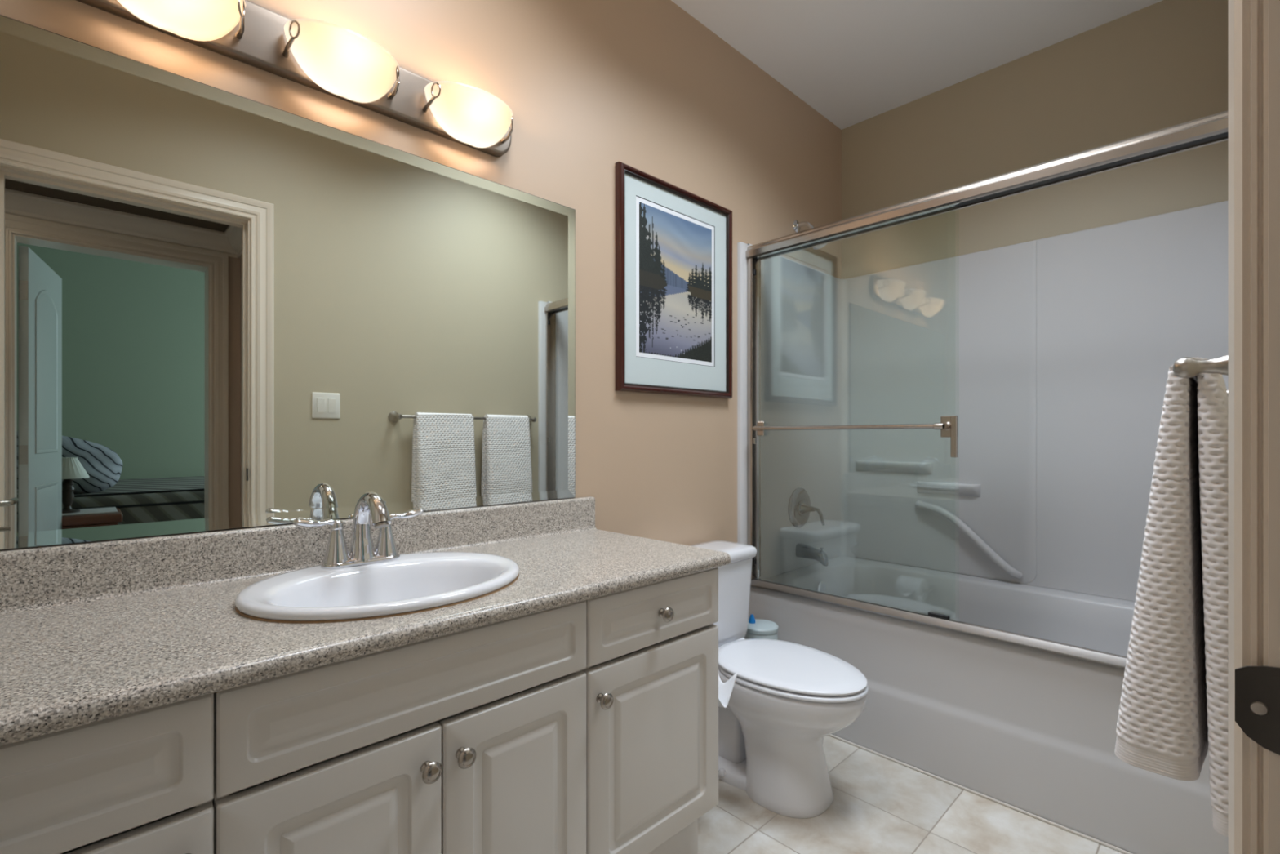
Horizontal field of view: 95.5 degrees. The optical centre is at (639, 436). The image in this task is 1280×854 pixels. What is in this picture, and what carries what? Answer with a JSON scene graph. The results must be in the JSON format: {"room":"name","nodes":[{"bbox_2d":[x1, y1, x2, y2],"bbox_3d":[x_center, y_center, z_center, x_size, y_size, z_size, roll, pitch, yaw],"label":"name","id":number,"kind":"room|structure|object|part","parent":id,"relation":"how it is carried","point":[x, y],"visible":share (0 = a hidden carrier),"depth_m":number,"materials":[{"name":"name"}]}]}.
{"room":"bathroom","nodes":[
{"label":"bathroom","id":0,"kind":"room"},
{"bbox_2d":[0,0,841,638],"bbox_3d":[-0.148,-0.240,1.953,3.435,2.720,0.100,0,0,-44],"label":"wall","id":1,"kind":"structure","parent":0,"point":[588,86],"depth_m":1.92,"materials":[{"name":"beige paint"}]},
{"bbox_2d":[0,14,575,550],"bbox_3d":[-0.710,-0.259,1.337,1.402,0.901,0.008,0,0,-44],"label":"wall mirror","id":2,"kind":"object","parent":1,"relation":"attached to","point":[220,309],"visible":0.92,"depth_m":1.22,"materials":[{"name":"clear mirror"}]},
{"bbox_2d":[75,0,513,157],"bbox_3d":[-0.665,-0.839,1.293,0.925,0.137,0.134,0,0,-44],"label":"vanity light","id":3,"kind":"object","parent":1,"relation":"attached to","point":[342,63],"visible":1,"depth_m":1.26,"materials":[{"name":"white glass"}]},
{"bbox_3d":[-0.866,-0.820,1.078,0.237,0.101,0.102,0,0,-44],"label":"lamp shade","id":4,"kind":"part","parent":3,"relation":"part of","materials":[{"name":"white glass"}]},
{"bbox_3d":[-0.645,-0.820,1.290,0.237,0.101,0.102,0,0,-44],"label":"lamp shade","id":5,"kind":"part","parent":3,"relation":"part of","materials":[{"name":"white glass"}]},
{"bbox_3d":[-0.424,-0.820,1.503,0.237,0.101,0.102,0,0,-44],"label":"lamp shade","id":6,"kind":"part","parent":3,"relation":"part of","materials":[{"name":"white glass"}]},
{"bbox_2d":[0,496,596,614],"bbox_3d":[-0.705,0.260,1.322,1.548,0.132,0.031,0,0,-44],"label":"backsplash","id":7,"kind":"structure","parent":1,"relation":"attached to","point":[51,576],"depth_m":1.18,"materials":[{"name":"stone"}]},
{"bbox_2d":[615,161,732,399],"bbox_3d":[0.147,-0.533,2.148,0.612,0.762,0.028,0,0,-44],"label":"framed picture","id":8,"kind":"object","parent":1,"relation":"attached to","point":[673,244],"visible":1,"depth_m":2.11,"materials":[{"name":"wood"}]},
{"bbox_2d":[635,196,714,366],"bbox_3d":[0.139,-0.550,2.147,0.429,0.554,0.001,0,0,-44],"label":"print","id":9,"kind":"object","parent":8,"relation":"attached to","point":[675,245],"depth_m":2.13,"materials":[{"name":"multicoloured paper"}]},
{"bbox_2d":[792,219,826,249],"bbox_3d":[0.789,-0.936,2.677,0.072,0.158,0.155,0,0,-44],"label":"shower fixture","id":10,"kind":"object","parent":1,"relation":"attached to","point":[797,225],"visible":0.57,"depth_m":2.70,"materials":[{"name":"silver metal"}]},
{"bbox_3d":[0.774,-0.959,2.693,0.021,0.078,0.105,0,0,-44],"label":"arm","id":11,"kind":"part","parent":10,"relation":"part of","materials":[{"name":"silver metal"}]},
{"bbox_2d":[697,734,1124,853],"bbox_3d":[0.361,1.145,1.423,3.435,0.050,1.570,0,0,-44],"label":"floor","id":12,"kind":"structure","parent":0,"point":[880,805],"depth_m":1.68,"materials":[{"name":"beige tile"}]},
{"bbox_2d":[0,693,213,853],"bbox_3d":[-0.892,0.724,0.769,0.469,0.793,0.566,0,0,-44],"label":"vanity cabinet","id":13,"kind":"object","parent":12,"relation":"on","point":[140,782],"visible":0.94,"depth_m":0.69,"materials":[{"name":"grey wood"}]},
{"bbox_3d":[-0.723,0.706,0.594,0.468,0.452,0.020,0,0,-44],"label":"door","id":14,"kind":"part","parent":13,"relation":"part of","materials":[{"name":"grey wood"}]},
{"bbox_2d":[212,600,586,853],"bbox_3d":[-0.501,0.724,1.146,0.613,0.793,0.566,0,0,-44],"label":"vanity cabinet","id":15,"kind":"object","parent":12,"relation":"on","point":[473,740],"visible":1,"depth_m":0.94,"materials":[{"name":"grey wood"}]},
{"bbox_3d":[-0.443,0.706,0.864,0.305,0.452,0.020,0,0,-44],"label":"door","id":16,"kind":"part","parent":15,"relation":"part of","materials":[{"name":"grey wood"}]},
{"bbox_2d":[0,496,730,746],"bbox_3d":[-0.522,0.260,1.132,1.548,0.132,0.558,0,0,-44],"label":"countertop","id":17,"kind":"structure","parent":15,"relation":"on","point":[90,633],"depth_m":1.00,"materials":[{"name":"stone"}]},
{"bbox_2d":[292,491,423,568],"bbox_3d":[-0.606,0.197,1.271,0.196,0.158,0.207,0,0,3],"label":"faucet","id":18,"kind":"object","parent":17,"relation":"on","point":[362,551],"visible":1,"depth_m":1.25,"materials":[{"name":"silver metal"}]},
{"bbox_3d":[-0.669,0.183,1.212,0.097,0.030,0.034,0,0,-44],"label":"lever","id":19,"kind":"part","parent":18,"relation":"part of","materials":[{"name":"silver metal"}]},
{"bbox_3d":[-0.647,0.235,1.240,0.055,0.073,0.055,0,0,-44],"label":"handle","id":20,"kind":"part","parent":18,"relation":"part of","materials":[{"name":"silver metal"}]},
{"bbox_3d":[-0.575,0.194,1.239,0.060,0.152,0.162,0,0,-44],"label":"spout","id":21,"kind":"part","parent":18,"relation":"part of","materials":[{"name":"silver metal"}]},
{"bbox_3d":[-0.573,0.235,1.311,0.055,0.073,0.055,0,0,-44],"label":"handle","id":22,"kind":"part","parent":18,"relation":"part of","materials":[{"name":"silver metal"}]},
{"bbox_3d":[-0.544,0.183,1.333,0.097,0.030,0.034,0,0,-44],"label":"lever","id":23,"kind":"part","parent":18,"relation":"part of","materials":[{"name":"silver metal"}]},
{"bbox_2d":[235,551,519,620],"bbox_3d":[-0.491,0.356,1.154,0.515,0.164,0.435,0,0,-44],"label":"sink","id":24,"kind":"object","parent":17,"relation":"in","point":[413,581],"visible":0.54,"depth_m":1.18,"materials":[{"name":"white ceramic"}]},
{"bbox_3d":[-0.336,0.536,0.932,0.033,0.033,0.029,0,0,-44],"label":"knob","id":25,"kind":"part","parent":15,"relation":"part of","materials":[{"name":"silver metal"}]},
{"bbox_3d":[-0.293,0.536,0.974,0.033,0.033,0.029,0,0,-44],"label":"knob","id":26,"kind":"part","parent":15,"relation":"part of","materials":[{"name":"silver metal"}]},
{"bbox_3d":[-0.221,0.706,1.077,0.304,0.452,0.020,0,0,-44],"label":"door","id":27,"kind":"part","parent":15,"relation":"part of","materials":[{"name":"grey wood"}]},
{"bbox_2d":[582,567,718,853],"bbox_3d":[-0.126,0.724,1.506,0.423,0.793,0.566,0,0,-44],"label":"vanity cabinet","id":28,"kind":"object","parent":12,"relation":"on","point":[651,669],"visible":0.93,"depth_m":1.31,"materials":[{"name":"grey wood"}]},
{"bbox_3d":[-0.073,0.538,1.186,0.033,0.033,0.029,0,0,-44],"label":"knob","id":29,"kind":"part","parent":28,"relation":"part of","materials":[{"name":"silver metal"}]},
{"bbox_3d":[0.043,0.401,1.331,0.422,0.139,0.020,0,0,-44],"label":"drawer","id":30,"kind":"part","parent":28,"relation":"part of","materials":[{"name":"grey wood"}]},
{"bbox_3d":[0.059,0.401,1.312,0.033,0.033,0.029,0,0,-44],"label":"knob","id":31,"kind":"part","parent":28,"relation":"part of","materials":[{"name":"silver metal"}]},
{"bbox_2d":[718,672,737,707],"bbox_3d":[0.159,0.759,1.666,0.210,0.186,0.176,0,0,-44],"label":"toilet paper","id":32,"kind":"object","parent":28,"relation":"attached to","point":[725,689],"visible":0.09,"depth_m":1.68,"materials":[{"name":"white paper"}]},
{"bbox_2d":[744,613,777,639],"bbox_3d":[0.471,0.909,2.272,0.134,0.421,0.134,0,0,-44],"label":"canister","id":33,"kind":"object","parent":12,"relation":"on","point":[757,628],"visible":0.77,"depth_m":2.23,"materials":[{"name":"white plastic"}]},
{"bbox_3d":[0.471,0.742,2.272,0.134,0.022,0.134,0,0,-44],"label":"lid","id":34,"kind":"part","parent":33,"relation":"part of","materials":[{"name":"white plastic"}]},
{"bbox_2d":[689,540,868,817],"bbox_3d":[0.399,0.763,1.910,0.432,0.712,0.696,0,0,-44],"label":"toilet","id":35,"kind":"object","parent":12,"relation":"on","point":[785,697],"visible":0.75,"depth_m":1.75,"materials":[{"name":"white ceramic"}]},
{"bbox_3d":[0.226,0.429,2.090,0.432,0.044,0.198,0,0,-44],"label":"tank lid","id":36,"kind":"part","parent":35,"relation":"part of","materials":[{"name":"white ceramic"}]},
{"bbox_3d":[0.225,0.600,2.091,0.408,0.296,0.176,0,0,-44],"label":"tank","id":37,"kind":"part","parent":35,"relation":"part of","materials":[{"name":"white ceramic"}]},
{"bbox_3d":[0.468,0.721,1.839,0.362,0.015,0.491,0,0,-44],"label":"lid","id":38,"kind":"part","parent":35,"relation":"part of","materials":[{"name":"white plastic"}]},
{"bbox_3d":[0.471,0.740,1.835,0.368,0.013,0.488,0,0,-44],"label":"seat","id":39,"kind":"part","parent":35,"relation":"part of","materials":[{"name":"white plastic"}]},
{"bbox_2d":[828,733,1133,853],"bbox_3d":[0.952,1.115,1.922,0.005,0.008,1.466,0,0,-44],"label":"strip","id":40,"kind":"object","parent":12,"relation":"on","point":[1112,846],"visible":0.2,"depth_m":1.78,"materials":[{"name":"white"}]},
{"bbox_2d":[748,555,1228,853],"bbox_3d":[1.253,0.870,2.212,0.832,0.500,1.466,0,0,-44],"label":"bathtub","id":41,"kind":"object","parent":12,"relation":"on","point":[1033,731],"visible":0.58,"depth_m":1.86,"materials":[{"name":"grey plastic"}]},
{"bbox_3d":[0.828,0.695,2.644,0.072,0.072,0.010,0,0,-44],"label":"overflow plate","id":42,"kind":"part","parent":41,"relation":"part of","materials":[{"name":"silver metal"}]},
{"bbox_2d":[764,555,1135,656],"bbox_3d":[1.271,0.812,2.229,0.783,0.385,1.466,0,0,-44],"label":"basin","id":43,"kind":"object","parent":41,"relation":"in","point":[1095,622],"depth_m":2.46,"materials":[{"name":"grey plastic"}]},
{"bbox_2d":[737,200,1228,601],"bbox_3d":[1.235,-0.096,2.195,0.893,1.432,1.469,0,0,-44],"label":"tub surround","id":44,"kind":"object","parent":41,"relation":"on","point":[1052,357],"visible":0.91,"depth_m":2.50,"materials":[{"name":"grey plastic"}]},
{"bbox_2d":[787,487,824,528],"bbox_3d":[0.786,0.335,2.680,0.188,0.188,0.119,0,0,-44],"label":"shower valve","id":45,"kind":"object","parent":44,"relation":"attached to","point":[799,509],"visible":1,"depth_m":2.69,"materials":[{"name":"grey metal"}]},
{"bbox_3d":[0.818,0.368,2.662,0.054,0.083,0.018,0,0,20],"label":"lever","id":46,"kind":"part","parent":45,"relation":"part of","materials":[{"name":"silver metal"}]},
{"bbox_2d":[795,542,828,566],"bbox_3d":[0.794,0.544,2.672,0.060,0.085,0.142,0,0,-44],"label":"tub spout","id":47,"kind":"object","parent":44,"relation":"attached to","point":[802,550],"visible":1,"depth_m":2.65,"materials":[{"name":"grey metal"}]},
{"bbox_3d":[1.359,-0.096,2.691,0.006,1.422,0.806,0,0,-44],"label":"raised panel","id":48,"kind":"part","parent":44,"relation":"part of","materials":[{"name":"grey plastic"}]},
{"bbox_2d":[745,110,1228,668],"bbox_3d":[0.963,-0.088,1.933,0.076,1.414,1.466,0,0,-44],"label":"frame","id":49,"kind":"object","parent":41,"relation":"on","point":[1211,129],"visible":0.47,"depth_m":1.87,"materials":[{"name":"silver metal"}]},
{"bbox_3d":[0.479,-0.074,2.441,0.064,1.334,0.026,0,0,-44],"label":"post","id":50,"kind":"part","parent":49,"relation":"part of","materials":[{"name":"silver metal"}]},
{"bbox_2d":[752,203,959,621],"bbox_3d":[0.736,-0.076,2.125,0.073,1.338,0.774,0,0,-44],"label":"door","id":51,"kind":"structure","parent":49,"relation":"in","point":[948,425],"depth_m":2.02,"materials":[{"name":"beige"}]},
{"bbox_3d":[0.963,-0.768,1.933,0.076,0.053,1.466,0,0,-44],"label":"header rail","id":52,"kind":"part","parent":49,"relation":"part of","materials":[{"name":"silver metal"}]},
{"bbox_2d":[671,0,1163,129],"bbox_3d":[0.403,-1.625,1.380,3.435,0.050,1.690,0,0,-44],"label":"ceiling","id":53,"kind":"structure","parent":0,"point":[853,62],"depth_m":2.33,"materials":[{"name":"white paint"}]},
{"bbox_2d":[841,0,1228,279],"bbox_3d":[1.598,-0.240,2.544,0.100,2.720,1.470,0,0,-44],"label":"wall","id":54,"kind":"structure","parent":0,"point":[1164,64],"depth_m":2.38,"materials":[{"name":"beige paint"}]},
{"bbox_3d":[0.947,-0.240,0.815,3.435,2.720,0.120,0,0,-44],"label":"wall","id":55,"kind":"structure","parent":0,"visible":0},
{"bbox_2d":[1173,354,1228,397],"bbox_3d":[1.063,-0.096,1.065,0.828,0.054,0.080,0,0,-44],"label":"towel rail","id":56,"kind":"object","parent":55,"relation":"attached to","point":[1184,367],"visible":0.41,"depth_m":0.80,"materials":[{"name":"silver metal"}]},
{"bbox_2d":[1114,356,1228,836],"bbox_3d":[0.921,0.230,0.987,0.316,0.698,0.150,0,0,-44],"label":"towel","id":57,"kind":"object","parent":56,"relation":"hanging from","point":[1173,710],"visible":0.84,"depth_m":0.88,"materials":[{"name":"white fabric"}]},
{"bbox_3d":[1.046,-0.096,1.082,0.772,0.015,0.015,0,0,-44],"label":"rod","id":58,"kind":"part","parent":56,"relation":"part of","materials":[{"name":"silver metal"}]},
{"bbox_3d":[0.784,-0.096,0.796,0.054,0.054,0.080,0,0,-44],"label":"post","id":59,"kind":"part","parent":56,"relation":"part of","materials":[{"name":"silver metal"}]},
{"bbox_2d":[1200,378,1228,562],"bbox_3d":[1.194,0.222,1.234,0.287,0.682,0.128,0,0,-44],"label":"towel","id":60,"kind":"object","parent":56,"relation":"hanging from","point":[1223,379],"visible":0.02,"depth_m":1.14,"materials":[{"name":"white fabric"}]},
{"bbox_2d":[1228,0,1268,853],"bbox_3d":[0.113,0.059,0.107,0.893,2.121,0.018,0,0,-44],"label":"trim","id":61,"kind":"structure","parent":55,"relation":"attached to","point":[1248,20],"depth_m":0.36,"materials":[{"name":"beige paint"}]},
{"bbox_2d":[1235,0,1279,853],"bbox_3d":[0.156,0.096,0.062,0.747,2.048,0.134,0,0,-44],"label":"trim","id":62,"kind":"structure","parent":55,"relation":"attached to","point":[1257,687],"depth_m":0.34,"materials":[{"name":"beige paint"}]},
{"bbox_3d":[0.381,0.163,0.339,0.049,0.054,0.004,0,0,42],"label":"strike plate","id":63,"kind":"part","parent":62,"relation":"part of","materials":[{"name":"brown metal"}]}
]}

